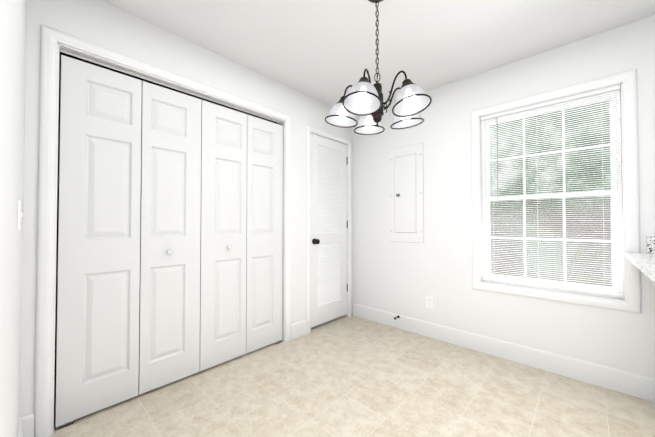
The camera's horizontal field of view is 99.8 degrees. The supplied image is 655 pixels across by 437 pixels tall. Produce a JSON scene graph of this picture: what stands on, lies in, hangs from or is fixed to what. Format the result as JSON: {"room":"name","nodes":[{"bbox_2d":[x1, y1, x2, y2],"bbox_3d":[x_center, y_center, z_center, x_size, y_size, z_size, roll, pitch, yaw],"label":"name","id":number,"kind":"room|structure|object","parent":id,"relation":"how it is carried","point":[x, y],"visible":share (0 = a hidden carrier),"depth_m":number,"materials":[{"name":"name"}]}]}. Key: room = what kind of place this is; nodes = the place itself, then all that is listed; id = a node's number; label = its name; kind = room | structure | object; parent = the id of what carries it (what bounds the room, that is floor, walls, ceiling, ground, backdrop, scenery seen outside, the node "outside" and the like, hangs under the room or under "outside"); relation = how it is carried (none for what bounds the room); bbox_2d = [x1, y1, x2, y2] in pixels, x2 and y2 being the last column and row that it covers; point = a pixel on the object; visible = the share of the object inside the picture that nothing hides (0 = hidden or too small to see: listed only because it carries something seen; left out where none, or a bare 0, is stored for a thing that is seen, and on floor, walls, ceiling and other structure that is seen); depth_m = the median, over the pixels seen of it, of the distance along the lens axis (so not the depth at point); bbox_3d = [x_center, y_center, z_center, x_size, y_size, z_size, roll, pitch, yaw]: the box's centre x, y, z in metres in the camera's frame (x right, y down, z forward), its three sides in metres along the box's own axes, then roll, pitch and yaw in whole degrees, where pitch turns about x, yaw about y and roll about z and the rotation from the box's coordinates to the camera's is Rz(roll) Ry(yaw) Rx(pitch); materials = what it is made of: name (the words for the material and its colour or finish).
{"room":"dining room","nodes":[
{"label":"dining room","id":0,"kind":"room"},
{"bbox_2d":[0,0,26,436],"bbox_3d":[-1.167,-0.082,0.945,1.087,2.388,0.155,-1,-1,43],"label":"wall","id":1,"kind":"structure","parent":0,"point":[13,23],"depth_m":0.93,"materials":[{"name":"white paint"}]},
{"bbox_2d":[18,200,22,228],"bbox_3d":[-1.273,-0.015,1.146,0.072,0.120,0.014,-1,-1,43],"label":"switch plate","id":2,"kind":"object","parent":1,"relation":"attached to","point":[20,214],"visible":1,"depth_m":1.12,"materials":[{"name":"white plastic"}]},
{"bbox_2d":[17,414,32,436],"bbox_3d":[-1.114,1.043,0.983,1.084,0.140,0.060,-1,-1,43],"label":"baseboard","id":3,"kind":"structure","parent":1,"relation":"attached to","point":[25,429],"depth_m":1.36,"materials":[{"name":"white paint"}]},
{"bbox_2d":[54,55,60,375],"bbox_3d":[-1.012,-0.056,2.555,0.650,2.388,2.900,-1,-1,43],"label":"wall","id":4,"kind":"structure","parent":0,"point":[57,212],"depth_m":2.00,"materials":[{"name":"grey paint"}]},
{"bbox_2d":[20,0,352,433],"bbox_3d":[-0.731,-0.060,2.292,0.120,2.388,2.900,-1,-1,43],"label":"wall","id":5,"kind":"structure","parent":0,"point":[101,23],"depth_m":1.73,"materials":[{"name":"white paint"}]},
{"bbox_2d":[34,25,290,436],"bbox_3d":[-0.950,0.072,2.042,0.138,2.116,1.651,-1,-1,43],"label":"door frame","id":6,"kind":"structure","parent":5,"relation":"attached to","point":[50,38],"depth_m":1.44,"materials":[{"name":"white paint"}]},
{"bbox_2d":[55,55,282,430],"bbox_3d":[-0.926,0.127,2.019,0.071,2.005,1.494,-1,-1,43],"label":"bifold doors","id":7,"kind":"structure","parent":5,"relation":"in","point":[170,242],"depth_m":1.81,"materials":[{"name":"white paint"}]},
{"bbox_2d":[306,125,351,333],"bbox_3d":[-0.003,0.104,3.057,0.138,2.083,0.722,-1,-1,43],"label":"door frame","id":8,"kind":"structure","parent":5,"relation":"attached to","point":[317,131],"depth_m":2.86,"materials":[{"name":"white paint"}]},
{"bbox_2d":[311,133,347,327],"bbox_3d":[0.038,0.121,3.021,0.097,1.988,0.599,-1,-1,43],"label":"door","id":9,"kind":"structure","parent":5,"relation":"in","point":[329,224],"depth_m":3.02,"materials":[{"name":"white paint"}]},
{"bbox_2d":[49,315,654,436],"bbox_3d":[-0.881,1.103,0.376,3.750,0.001,6.120,-1,-1,43],"label":"floor","id":10,"kind":"structure","parent":0,"point":[351,376],"depth_m":1.73,"materials":[{"name":"tile"}]},
{"bbox_2d":[624,236,654,406],"bbox_3d":[1.736,0.606,1.013,0.778,1.015,1.386,-1,-1,43],"label":"countertop","id":11,"kind":"structure","parent":10,"relation":"on","point":[644,263],"depth_m":1.54,"materials":[{"name":"stone"}]},
{"bbox_2d":[102,0,654,105],"bbox_3d":[-0.881,-1.284,0.414,3.750,0.001,6.120,-1,-1,43],"label":"ceiling","id":12,"kind":"structure","parent":0,"point":[323,51],"depth_m":1.87,"materials":[{"name":"white paint"}]},
{"bbox_2d":[325,0,431,134],"bbox_3d":[0.283,-0.890,1.520,0.578,0.752,0.584,-1,-1,43],"label":"chandelier","id":13,"kind":"object","parent":12,"relation":"hanging from","point":[363,98],"visible":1,"depth_m":1.45,"materials":[{"name":"white glass"}]},
{"bbox_2d":[353,15,654,377],"bbox_3d":[1.396,-0.059,2.373,3.120,2.388,0.120,-1,-1,43],"label":"wall","id":14,"kind":"structure","parent":0,"point":[403,278],"depth_m":2.42,"materials":[{"name":"white paint"}]},
{"bbox_2d":[389,143,423,242],"bbox_3d":[0.801,-0.250,2.838,0.382,0.988,0.015,-1,-1,43],"label":"electrical panel","id":15,"kind":"object","parent":14,"relation":"attached to","point":[406,195],"visible":1,"depth_m":2.83,"materials":[{"name":"white paint"}]},
{"bbox_2d":[426,295,432,308],"bbox_3d":[0.982,0.804,2.656,0.070,0.115,0.009,-1,-1,43],"label":"duplex electrical outlet","id":16,"kind":"object","parent":14,"relation":"attached to","point":[429,301],"visible":1,"depth_m":2.65,"materials":[{"name":"white plastic"}]},
{"bbox_2d":[353,303,654,401],"bbox_3d":[1.158,1.067,2.487,2.327,0.140,0.012,-1,-1,43],"label":"baseboard","id":17,"kind":"structure","parent":14,"relation":"attached to","point":[632,384],"depth_m":2.12,"materials":[{"name":"white paint"}]},
{"bbox_2d":[471,69,640,313],"bbox_3d":[1.660,-0.171,2.128,0.975,1.554,0.156,-1,-1,43],"label":"window","id":18,"kind":"structure","parent":14,"relation":"in","point":[630,301],"depth_m":1.96,"materials":[{"name":"white paint"}]},
{"bbox_2d":[480,85,622,297],"bbox_3d":[1.631,-0.178,2.096,0.831,1.402,0.042,-1,-1,43],"label":"window blinds","id":19,"kind":"object","parent":18,"relation":"attached to","point":[565,99],"visible":0.96,"depth_m":2.05,"materials":[{"name":"white paint"}]},
{"label":"outside","id":20,"kind":"structure","parent":0,"visible":0},
{"bbox_2d":[490,100,623,289],"bbox_3d":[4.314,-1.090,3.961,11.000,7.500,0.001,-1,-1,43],"label":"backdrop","id":21,"kind":"structure","parent":20,"point":[548,214],"depth_m":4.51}
]}

